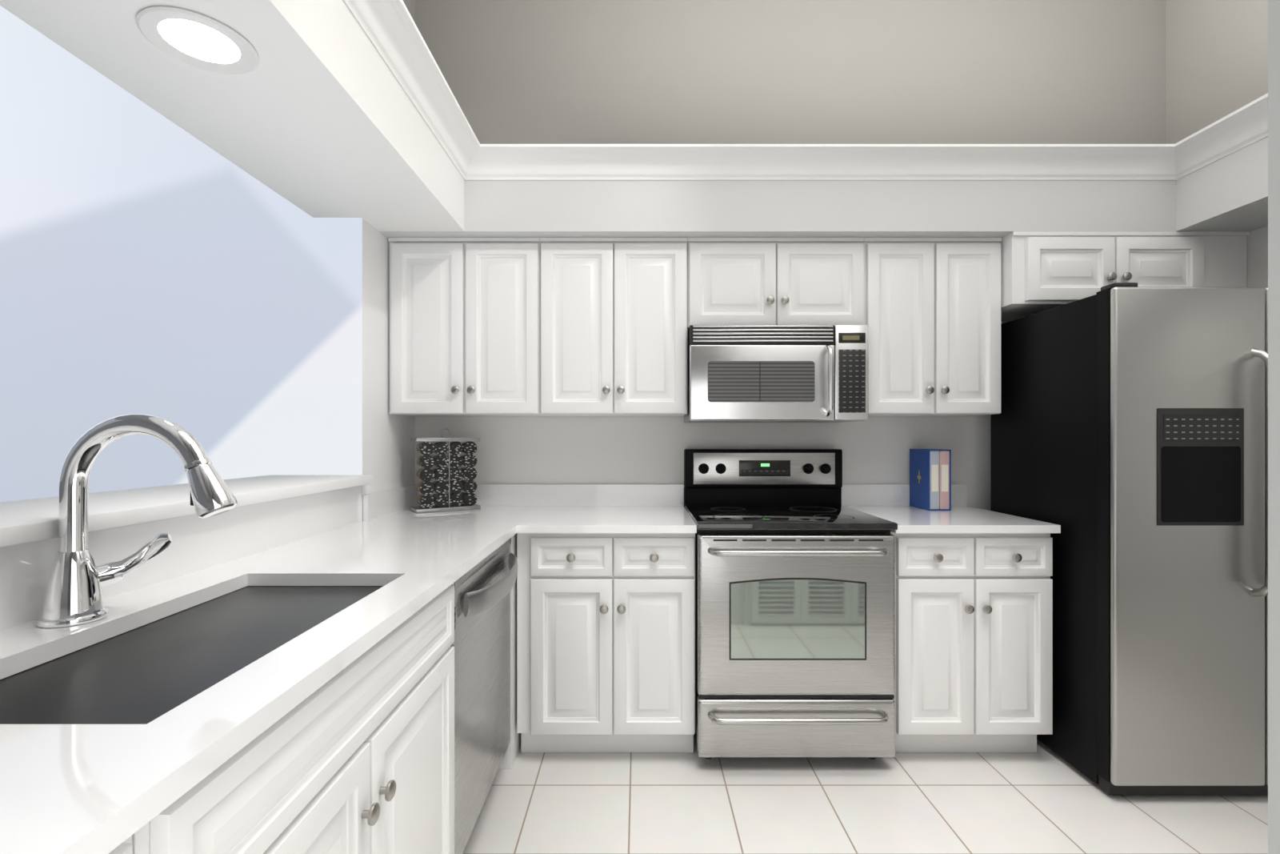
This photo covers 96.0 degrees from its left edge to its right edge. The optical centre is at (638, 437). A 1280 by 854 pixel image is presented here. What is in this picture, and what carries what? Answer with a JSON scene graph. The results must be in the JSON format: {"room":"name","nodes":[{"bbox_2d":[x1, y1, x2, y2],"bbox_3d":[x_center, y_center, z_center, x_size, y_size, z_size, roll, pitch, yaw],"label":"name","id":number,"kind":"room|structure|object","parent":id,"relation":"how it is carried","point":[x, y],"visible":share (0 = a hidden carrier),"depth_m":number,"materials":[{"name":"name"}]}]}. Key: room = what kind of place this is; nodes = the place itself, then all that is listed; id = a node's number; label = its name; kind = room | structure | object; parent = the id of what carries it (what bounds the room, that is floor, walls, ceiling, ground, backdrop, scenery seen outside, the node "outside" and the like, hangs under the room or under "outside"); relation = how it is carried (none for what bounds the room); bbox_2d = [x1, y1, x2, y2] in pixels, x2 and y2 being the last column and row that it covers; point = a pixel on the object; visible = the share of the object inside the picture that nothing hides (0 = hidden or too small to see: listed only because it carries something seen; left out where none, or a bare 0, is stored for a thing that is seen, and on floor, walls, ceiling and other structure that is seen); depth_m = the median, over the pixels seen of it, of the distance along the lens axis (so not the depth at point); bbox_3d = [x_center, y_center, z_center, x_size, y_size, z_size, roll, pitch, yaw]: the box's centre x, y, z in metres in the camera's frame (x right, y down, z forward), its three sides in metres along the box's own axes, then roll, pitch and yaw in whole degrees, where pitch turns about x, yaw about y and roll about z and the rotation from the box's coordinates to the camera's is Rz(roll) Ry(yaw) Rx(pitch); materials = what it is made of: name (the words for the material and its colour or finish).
{"room":"kitchen","nodes":[
{"label":"kitchen","id":0,"kind":"room"},
{"bbox_2d":[0,5,362,502],"bbox_3d":[-3.790,-0.485,2.325,5.420,3.450,0.150,0,0,0],"label":"wall","id":1,"kind":"structure","parent":0,"point":[152,262],"depth_m":2.23,"materials":[{"name":"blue paint"}]},
{"bbox_2d":[362,0,415,495],"bbox_3d":[-1.175,-0.485,2.519,0.190,3.450,0.531,0,0,0],"label":"wall","id":2,"kind":"structure","parent":0,"point":[388,454],"depth_m":2.40,"materials":[{"name":"white paint"}]},
{"bbox_2d":[0,0,1267,238],"bbox_3d":[0.640,-1.015,0.092,3.820,0.310,5.385,0,0,0],"label":"soffit beam","id":3,"kind":"structure","parent":0,"point":[315,114],"depth_m":2.13,"materials":[{"name":"white paint"}]},
{"bbox_2d":[136,5,259,74],"bbox_3d":[-0.950,-0.856,1.250,0.212,0.007,0.212,0,0,0],"label":"recessed light","id":4,"kind":"object","parent":3,"relation":"attached to","point":[196,39],"visible":1,"depth_m":1.24,"materials":[{"name":"white paint"}]},
{"bbox_2d":[343,0,487,179],"bbox_3d":[-0.680,-1.125,-0.100,0.090,0.105,5.000,0,0,0],"label":"crown molding","id":5,"kind":"structure","parent":3,"relation":"attached to","point":[391,30],"depth_m":1.80,"materials":[{"name":"white paint"}]},
{"bbox_2d":[480,144,1175,179],"bbox_3d":[0.760,-1.125,2.355,2.730,0.105,0.090,0,0,0],"label":"crown molding","id":6,"kind":"structure","parent":3,"relation":"attached to","point":[502,162],"depth_m":2.36,"materials":[{"name":"white paint"}]},
{"bbox_2d":[1162,92,1267,179],"bbox_3d":[2.196,-1.125,-0.100,0.090,0.105,5.000,0,0,0],"label":"crown molding","id":7,"kind":"structure","parent":3,"relation":"attached to","point":[1247,125],"depth_m":2.17,"materials":[{"name":"white paint"}]},
{"bbox_2d":[415,0,1165,510],"bbox_3d":[0.715,-0.485,2.860,3.970,3.450,0.150,0,0,0],"label":"wall","id":8,"kind":"structure","parent":0,"point":[802,70],"depth_m":2.79,"materials":[{"name":"white paint"}]},
{"bbox_2d":[388,237,547,415],"bbox_3d":[-0.750,-0.481,2.611,0.650,0.756,0.342,0,0,0],"label":"upper cabinet","id":9,"kind":"object","parent":8,"relation":"attached to","point":[464,326],"visible":1,"depth_m":2.47,"materials":[{"name":"white paint"}]},
{"bbox_2d":[540,237,687,415],"bbox_3d":[-0.106,-0.481,2.611,0.635,0.756,0.342,0,0,0],"label":"upper cabinet","id":10,"kind":"object","parent":8,"relation":"attached to","point":[613,326],"visible":1,"depth_m":2.47,"materials":[{"name":"white paint"}]},
{"bbox_2d":[687,237,863,331],"bbox_3d":[0.591,-0.667,2.611,0.755,0.382,0.342,0,0,0],"label":"upper cabinet","id":11,"kind":"object","parent":8,"relation":"attached to","point":[775,281],"visible":0.98,"depth_m":2.47,"materials":[{"name":"white paint"}]},
{"bbox_2d":[684,324,867,422],"bbox_3d":[0.591,-0.273,2.571,0.749,0.400,0.419,0,0,0],"label":"over-the-range microwave","id":12,"kind":"object","parent":11,"relation":"attached to","point":[777,373],"visible":1,"depth_m":2.41,"materials":[{"name":"silver metal"}]},
{"bbox_2d":[863,237,1001,415],"bbox_3d":[1.266,-0.481,2.611,0.590,0.756,0.342,0,0,0],"label":"upper cabinet","id":13,"kind":"object","parent":8,"relation":"attached to","point":[932,313],"visible":0.96,"depth_m":2.47,"materials":[{"name":"white paint"}]},
{"bbox_2d":[1000,231,1250,321],"bbox_3d":[2.055,-0.710,2.574,0.984,0.298,0.417,0,0,0],"label":"upper cabinet","id":14,"kind":"object","parent":8,"relation":"attached to","point":[1042,270],"visible":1,"depth_m":2.40,"materials":[{"name":"white paint"}]},
{"bbox_2d":[462,734,1267,853],"bbox_3d":[-1.875,1.270,0.092,9.250,0.060,5.785,0,0,0],"label":"floor","id":15,"kind":"structure","parent":0,"point":[1044,798],"depth_m":1.92,"materials":[{"name":"tile"}]},
{"bbox_2d":[108,835,132,853],"bbox_3d":[-0.763,0.798,-0.021,0.628,0.882,1.158,0,0,0],"label":"base cabinet","id":16,"kind":"object","parent":15,"relation":"on","point":[126,846],"visible":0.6,"depth_m":0.53,"materials":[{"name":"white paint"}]},
{"bbox_2d":[0,484,540,853],"bbox_3d":[-0.762,0.268,1.091,0.660,0.176,3.383,0,0,0],"label":"countertop","id":17,"kind":"structure","parent":16,"relation":"on","point":[86,788],"depth_m":1.01,"materials":[{"name":"white stone"}]},
{"bbox_2d":[36,412,237,627],"bbox_3d":[-0.890,0.141,1.052,0.333,0.369,0.136,0,0,0],"label":"faucet","id":18,"kind":"object","parent":17,"relation":"on","point":[78,578],"visible":1,"depth_m":1.01,"materials":[{"name":"silver metal"}]},
{"bbox_2d":[0,585,383,723],"bbox_3d":[-0.750,0.475,1.020,0.424,0.235,0.773,0,0,0],"label":"undermount sink","id":19,"kind":"object","parent":17,"relation":"in","point":[146,674],"visible":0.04,"depth_m":0.93,"materials":[{"name":"silver metal"}]},
{"bbox_2d":[411,428,480,512],"bbox_3d":[-0.872,0.140,2.612,0.279,0.370,0.119,0,0,-32],"label":"spice rack","id":20,"kind":"object","parent":17,"relation":"on","point":[441,486],"visible":1,"depth_m":2.56,"materials":[{"name":"silver metal"}]},
{"bbox_2d":[132,584,454,853],"bbox_3d":[-0.761,0.798,1.026,0.632,0.882,0.929,0,0,0],"label":"base cabinet","id":21,"kind":"object","parent":15,"relation":"on","point":[356,756],"visible":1,"depth_m":0.96,"materials":[{"name":"white paint"}]},
{"bbox_2d":[450,537,517,853],"bbox_3d":[-0.717,0.799,1.823,0.626,0.879,0.658,0,0,0],"label":"dishwasher","id":22,"kind":"object","parent":15,"relation":"on","point":[481,643],"visible":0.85,"depth_m":1.72,"materials":[{"name":"silver metal"}]},
{"bbox_2d":[498,533,520,768],"bbox_3d":[-0.775,0.798,2.469,0.603,0.882,0.626,0,0,0],"label":"strip","id":23,"kind":"object","parent":15,"relation":"on","point":[508,760],"visible":0.07,"depth_m":2.18,"materials":[{"name":"white paint"}]},
{"bbox_2d":[516,532,695,751],"bbox_3d":[-0.123,0.798,2.466,0.678,0.882,0.632,0,0,0],"label":"base cabinet","id":24,"kind":"object","parent":15,"relation":"on","point":[606,642],"visible":0.98,"depth_m":2.18,"materials":[{"name":"white paint"}]},
{"bbox_2d":[524,484,696,532],"bbox_3d":[-0.107,0.290,2.457,0.649,0.132,0.653,0,0,0],"label":"countertop","id":25,"kind":"structure","parent":24,"relation":"on","point":[549,508],"depth_m":2.62,"materials":[{"name":"white stone"}]},
{"bbox_2d":[684,448,897,759],"bbox_3d":[0.589,0.646,2.427,0.739,1.185,0.708,0,0,0],"label":"range","id":26,"kind":"object","parent":15,"relation":"on","point":[794,607],"visible":1,"depth_m":2.13,"materials":[{"name":"silver metal"}]},
{"bbox_2d":[888,530,1052,751],"bbox_3d":[1.266,0.798,2.466,0.608,0.882,0.632,0,0,0],"label":"base cabinet","id":27,"kind":"object","parent":15,"relation":"on","point":[974,642],"visible":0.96,"depth_m":2.18,"materials":[{"name":"white paint"}]},
{"bbox_2d":[840,484,1060,532],"bbox_3d":[1.268,0.290,2.466,0.616,0.132,0.633,0,0,0],"label":"countertop","id":28,"kind":"structure","parent":27,"relation":"on","point":[888,502],"depth_m":2.43,"materials":[{"name":"white stone"}]},
{"bbox_2d":[909,448,951,510],"bbox_3d":[1.348,0.189,2.667,0.099,0.272,0.185,0,0,0],"label":"books","id":29,"kind":"object","parent":28,"relation":"on","point":[930,479],"visible":0.98,"depth_m":2.58,"materials":[{"name":"blue paper"}]},
{"bbox_2d":[990,282,1267,795],"bbox_3d":[2.072,0.355,2.259,0.926,1.767,0.762,0,0,0],"label":"fridge","id":30,"kind":"object","parent":15,"relation":"on","point":[1129,438],"visible":0.9,"depth_m":1.95,"materials":[{"name":"silver metal"}]},
{"bbox_2d":[1165,0,1267,287],"bbox_3d":[2.625,-0.485,1.607,0.150,3.450,2.355,0,0,0],"label":"wall","id":31,"kind":"structure","parent":0,"point":[1216,60],"depth_m":2.54,"materials":[{"name":"white paint"}]},
{"bbox_2d":[1268,0,1279,853],"bbox_3d":[1.585,-0.485,-1.085,2.230,3.450,3.030,0,0,0],"label":"wall","id":32,"kind":"structure","parent":0,"point":[1274,426],"depth_m":0.43,"materials":[{"name":"white paint"}]},
{"bbox_3d":[-1.181,0.710,-0.175,0.178,1.060,4.850,0,0,0],"label":"wall","id":33,"kind":"structure","parent":0,"visible":0},
{"bbox_2d":[0,475,372,547],"bbox_3d":[-1.238,0.162,-0.175,0.405,0.034,4.849,0,0,0],"label":"sill","id":34,"kind":"structure","parent":33,"relation":"on","point":[25,521],"depth_m":1.30,"materials":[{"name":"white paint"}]}
]}

